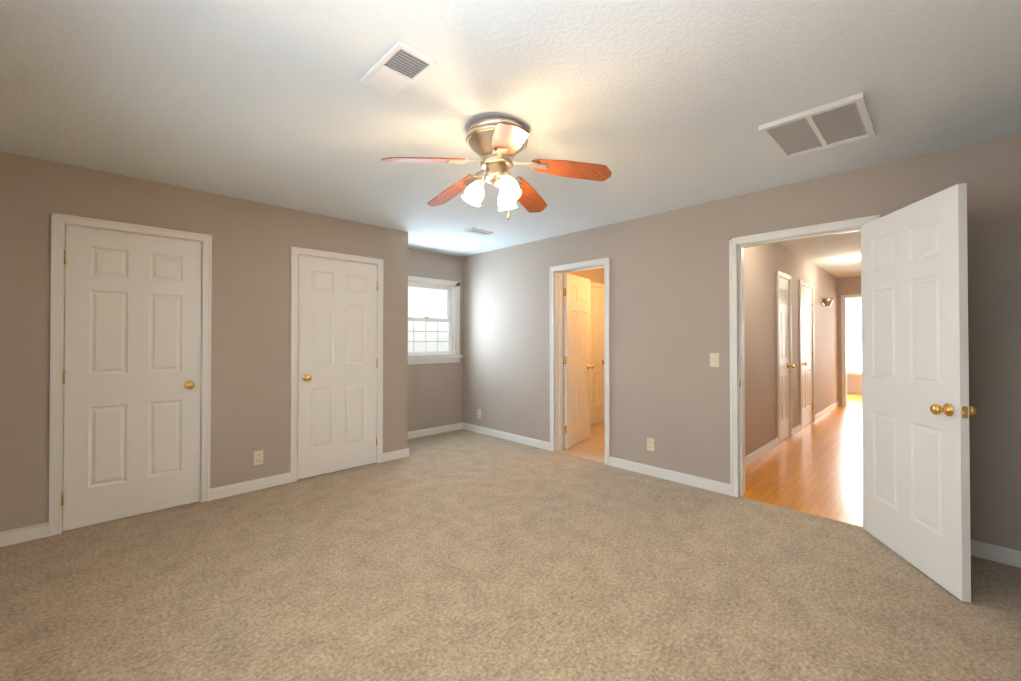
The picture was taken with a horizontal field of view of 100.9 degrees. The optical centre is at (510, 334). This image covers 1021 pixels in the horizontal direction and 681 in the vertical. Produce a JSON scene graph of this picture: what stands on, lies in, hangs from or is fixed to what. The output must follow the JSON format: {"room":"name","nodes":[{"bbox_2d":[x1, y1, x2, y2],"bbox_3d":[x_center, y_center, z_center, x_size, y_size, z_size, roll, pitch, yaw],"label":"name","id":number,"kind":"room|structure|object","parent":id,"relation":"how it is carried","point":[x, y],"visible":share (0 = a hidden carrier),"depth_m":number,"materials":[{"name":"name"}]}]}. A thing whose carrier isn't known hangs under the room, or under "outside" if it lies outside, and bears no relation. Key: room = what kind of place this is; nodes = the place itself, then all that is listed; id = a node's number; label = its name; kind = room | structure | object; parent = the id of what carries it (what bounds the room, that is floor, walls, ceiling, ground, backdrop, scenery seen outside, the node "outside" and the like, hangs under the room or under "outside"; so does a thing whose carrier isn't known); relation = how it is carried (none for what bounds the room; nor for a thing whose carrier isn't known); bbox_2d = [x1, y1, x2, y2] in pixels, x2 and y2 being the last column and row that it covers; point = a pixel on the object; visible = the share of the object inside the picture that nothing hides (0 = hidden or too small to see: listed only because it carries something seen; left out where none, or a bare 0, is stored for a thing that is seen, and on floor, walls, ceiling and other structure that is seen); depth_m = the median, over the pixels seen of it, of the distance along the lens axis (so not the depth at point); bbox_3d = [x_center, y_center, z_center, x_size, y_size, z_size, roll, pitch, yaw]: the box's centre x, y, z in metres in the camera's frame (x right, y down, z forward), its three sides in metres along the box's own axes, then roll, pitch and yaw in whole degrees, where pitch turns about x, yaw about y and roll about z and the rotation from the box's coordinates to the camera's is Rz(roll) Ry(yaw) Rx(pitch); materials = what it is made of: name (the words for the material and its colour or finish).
{"room":"empty bedroom","nodes":[
{"label":"empty bedroom","id":0,"kind":"room"},
{"bbox_2d":[0,151,407,531],"bbox_3d":[-2.297,0.096,3.538,3.150,2.440,0.150,1,-1,-44],"label":"wall","id":1,"kind":"structure","parent":0,"point":[253,243],"depth_m":3.39,"materials":[{"name":"paint"}]},
{"bbox_2d":[48,212,211,535],"bbox_3d":[-2.738,0.261,3.093,0.863,2.103,0.170,1,-1,-44],"label":"trim","id":2,"kind":"structure","parent":1,"relation":"attached to","point":[59,222],"depth_m":2.79,"materials":[{"name":"white wood"}]},
{"bbox_2d":[61,225,201,530],"bbox_3d":[-2.710,0.288,3.056,0.744,2.030,0.175,1,-1,-44],"label":"closet door","id":3,"kind":"structure","parent":1,"relation":"in","point":[132,378],"depth_m":3.02,"materials":[{"name":"white wood"}]},
{"bbox_2d":[254,450,262,464],"bbox_3d":[-2.137,1.046,3.572,0.072,0.116,0.010,1,-1,-44],"label":"electrical outlet","id":4,"kind":"object","parent":1,"relation":"attached to","point":[258,457],"visible":1,"depth_m":3.57,"materials":[{"name":"beige plastic"}]},
{"bbox_2d":[290,247,382,482],"bbox_3d":[-1.694,0.271,4.113,0.883,2.103,0.170,1,-1,-44],"label":"trim","id":5,"kind":"structure","parent":1,"relation":"attached to","point":[296,252],"depth_m":3.88,"materials":[{"name":"white wood"}]},
{"bbox_2d":[297,255,377,479],"bbox_3d":[-1.657,0.298,4.084,0.764,2.030,0.175,1,-1,-44],"label":"closet door","id":6,"kind":"structure","parent":1,"relation":"in","point":[337,358],"depth_m":4.04,"materials":[{"name":"white wood"}]},
{"bbox_2d":[0,401,1020,567],"bbox_3d":[1.857,1.283,4.891,10.703,0.090,5.103,1,-1,-44],"label":"baseboard","id":7,"kind":"structure","parent":1,"relation":"attached to","point":[1000,554],"depth_m":3.67,"materials":[{"name":"white wood"}]},
{"bbox_2d":[408,248,462,431],"bbox_3d":[-1.140,0.116,5.645,1.450,2.440,0.150,1,-1,-44],"label":"wall","id":8,"kind":"structure","parent":0,"point":[435,394],"depth_m":5.67,"materials":[{"name":"paint"}]},
{"bbox_2d":[408,276,462,364],"bbox_3d":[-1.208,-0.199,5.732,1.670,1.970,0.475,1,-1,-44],"label":"alcove window","id":9,"kind":"structure","parent":8,"relation":"in","point":[433,320],"depth_m":5.92,"materials":[{"name":"white glass"}]},
{"bbox_2d":[0,429,1020,680],"bbox_3d":[-0.480,1.357,2.609,4.470,0.100,5.400,1,-1,-44],"label":"floor carpet","id":10,"kind":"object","parent":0,"point":[462,555],"visible":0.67,"depth_m":2.15,"materials":[{"name":"beige carpet"}]},
{"bbox_2d":[0,0,1020,277],"bbox_3d":[2.889,-1.155,5.538,13.350,0.100,5.950,1,-1,-44],"label":"ceiling","id":11,"kind":"structure","parent":0,"point":[658,106],"depth_m":2.00,"materials":[{"name":"white paint"}]},
{"bbox_2d":[359,41,436,97],"bbox_3d":[-0.493,-1.135,1.827,0.178,0.012,0.348,1,-1,-44],"label":"ceiling vent","id":12,"kind":"object","parent":11,"relation":"in","point":[397,69],"visible":1,"depth_m":1.81,"materials":[{"name":"white"}]},
{"bbox_2d":[463,228,492,235],"bbox_3d":[-0.347,-1.109,4.565,0.300,0.011,0.150,1,-1,-44],"label":"ceiling vent","id":13,"kind":"object","parent":11,"relation":"in","point":[477,231],"visible":1,"depth_m":4.54,"materials":[{"name":"white metal"}]},
{"bbox_2d":[381,116,611,218],"bbox_3d":[-0.115,-0.882,2.376,1.190,0.506,1.137,1,-1,-44],"label":"fan","id":14,"kind":"object","parent":11,"relation":"hanging from","point":[496,144],"visible":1,"depth_m":2.27,"materials":[{"name":"brown wood"}]},
{"bbox_2d":[758,92,875,159],"bbox_3d":[1.702,-1.123,2.331,0.550,0.026,0.440,1,-1,-44],"label":"ceiling vent","id":15,"kind":"object","parent":11,"relation":"in","point":[844,121],"visible":1,"depth_m":2.29,"materials":[{"name":"white metal"}]},
{"bbox_2d":[839,258,853,260],"bbox_3d":[4.912,-1.095,6.150,0.180,0.010,0.180,1,-1,-44],"label":"recessed light","id":16,"kind":"object","parent":11,"relation":"in","point":[846,259],"visible":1,"depth_m":6.15,"materials":[{"name":"white"}]},
{"bbox_2d":[557,422,604,462],"bbox_3d":[1.165,1.385,5.612,2.080,0.100,3.400,1,-1,-44],"label":"floor","id":17,"kind":"structure","parent":0,"point":[592,447],"depth_m":4.95,"materials":[{"name":"beige wood"}]},
{"bbox_2d":[568,268,603,283],"bbox_3d":[0.918,0.119,5.970,1.950,2.440,0.100,1,-1,-44],"label":"wall","id":18,"kind":"structure","parent":0,"point":[595,275],"depth_m":6.19,"materials":[{"name":"paint"}]},
{"bbox_2d":[590,282,603,288],"bbox_3d":[1.199,0.291,6.232,0.743,2.103,0.120,1,-1,-44],"label":"trim","id":19,"kind":"structure","parent":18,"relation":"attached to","point":[596,285],"depth_m":6.25,"materials":[{"name":"white"}]},
{"bbox_2d":[590,287,604,425],"bbox_3d":[1.210,0.318,6.213,0.624,2.030,0.175,1,-1,-44],"label":"closet door","id":20,"kind":"structure","parent":18,"relation":"in","point":[597,399],"depth_m":6.27,"materials":[{"name":"white wood"}]},
{"bbox_2d":[463,133,1020,550],"bbox_3d":[1.211,0.102,4.167,0.150,2.440,5.250,1,-1,-44],"label":"wall","id":21,"kind":"structure","parent":0,"point":[669,323],"depth_m":3.63,"materials":[{"name":"paint"}]},
{"bbox_2d":[477,409,480,417],"bbox_3d":[-0.428,1.076,5.723,0.010,0.116,0.072,1,-1,-44],"label":"electrical outlet","id":22,"kind":"object","parent":21,"relation":"attached to","point":[478,413],"visible":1,"depth_m":5.72,"materials":[{"name":"beige plastic"}]},
{"bbox_2d":[563,273,593,448],"bbox_3d":[0.826,0.308,5.149,0.175,2.030,0.676,0,-1,35],"label":"bathroom door","id":23,"kind":"structure","parent":21,"relation":"in","point":[577,408],"depth_m":5.09,"materials":[{"name":"white wood"}]},
{"bbox_2d":[550,257,609,464],"bbox_3d":[0.789,0.276,4.599,0.186,2.103,0.783,1,-1,-44],"label":"door frame","id":24,"kind":"structure","parent":21,"relation":"attached to","point":[556,357],"depth_m":4.79,"materials":[{"name":"white wood"}]},
{"bbox_2d":[647,437,653,450],"bbox_3d":[1.311,1.029,3.942,0.010,0.116,0.072,1,-1,-44],"label":"electrical outlet","id":25,"kind":"object","parent":21,"relation":"attached to","point":[650,444],"visible":1,"depth_m":3.94,"materials":[{"name":"beige plastic"}]},
{"bbox_2d":[710,353,718,366],"bbox_3d":[1.712,0.215,3.537,0.013,0.116,0.072,1,-1,-44],"label":"light switch","id":26,"kind":"object","parent":21,"relation":"attached to","point":[714,359],"visible":1,"depth_m":3.53,"materials":[{"name":"beige plastic"}]},
{"bbox_2d":[729,215,879,496],"bbox_3d":[2.182,0.262,3.171,0.186,2.101,0.931,1,-1,-44],"label":"door frame","id":27,"kind":"structure","parent":21,"relation":"attached to","point":[737,245],"depth_m":3.42,"materials":[{"name":"white wood"}]},
{"bbox_2d":[861,183,976,601],"bbox_3d":[2.293,0.282,2.437,0.175,2.030,0.826,0,-1,13],"label":"hall door","id":28,"kind":"structure","parent":21,"relation":"in","point":[918,410],"depth_m":2.31,"materials":[{"name":"white wood"}]},
{"bbox_2d":[744,243,837,456],"bbox_3d":[3.979,0.118,5.913,6.250,2.440,0.120,1,-1,-44],"label":"wall","id":29,"kind":"structure","parent":0,"point":[763,264],"depth_m":4.97,"materials":[{"name":"paint"}]},
{"bbox_2d":[777,271,791,444],"bbox_3d":[3.410,0.282,5.343,0.643,2.101,0.138,1,-1,-44],"label":"trim","id":30,"kind":"structure","parent":29,"relation":"attached to","point":[779,274],"depth_m":5.34,"materials":[{"name":"white wood"}]},
{"bbox_2d":[779,277,793,441],"bbox_3d":[3.427,0.309,5.316,0.524,2.030,0.175,1,-1,-44],"label":"room door","id":31,"kind":"structure","parent":29,"relation":"in","point":[784,353],"depth_m":5.33,"materials":[{"name":"white wood"}]},
{"bbox_2d":[801,285,812,427],"bbox_3d":[4.336,0.318,6.204,0.784,2.030,0.175,1,-1,-44],"label":"room door","id":32,"kind":"structure","parent":29,"relation":"in","point":[806,333],"depth_m":6.21,"materials":[{"name":"white wood"}]},
{"bbox_2d":[799,280,814,429],"bbox_3d":[4.311,0.291,6.223,0.903,2.103,0.138,1,-1,-44],"label":"trim","id":33,"kind":"structure","parent":29,"relation":"attached to","point":[803,283],"depth_m":6.05,"materials":[{"name":"white wood"}]},
{"bbox_2d":[822,298,833,305],"bbox_3d":[5.276,-0.542,7.003,0.170,0.140,0.170,1,-1,-44],"label":"sconce","id":34,"kind":"object","parent":29,"relation":"attached to","point":[827,301],"visible":0.96,"depth_m":6.96,"materials":[{"name":"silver metal"}]},
{"bbox_2d":[740,393,862,526],"bbox_3d":[5.676,1.388,5.859,8.880,0.100,2.550,1,-1,-44],"label":"floor","id":35,"kind":"structure","parent":0,"point":[815,467],"depth_m":4.09,"materials":[{"name":"brown wood"}]},
{"bbox_2d":[837,276,860,405],"bbox_3d":[6.723,0.135,7.662,0.120,2.440,1.450,1,-1,-44],"label":"wall","id":36,"kind":"structure","parent":0,"point":[848,285],"depth_m":8.02,"materials":[{"name":"paint"}]},
{"bbox_2d":[841,294,860,405],"bbox_3d":[6.716,0.304,7.654,0.138,2.105,1.097,1,-1,-44],"label":"trim","id":37,"kind":"structure","parent":36,"relation":"attached to","point":[843,334],"depth_m":7.98,"materials":[{"name":"white wood"}]},
{"bbox_2d":[846,298,861,393],"bbox_3d":[8.450,0.150,9.314,0.100,2.440,3.600,1,-1,-44],"label":"wall","id":38,"kind":"structure","parent":0,"point":[854,384],"depth_m":9.73,"materials":[{"name":"paint"}]},
{"bbox_2d":[846,299,861,374],"bbox_3d":[7.981,0.064,9.695,0.040,1.740,0.820,1,-1,-44],"label":"room window","id":39,"kind":"structure","parent":38,"relation":"in","point":[854,336],"depth_m":9.73,"materials":[{"name":"white glass"}]}
]}

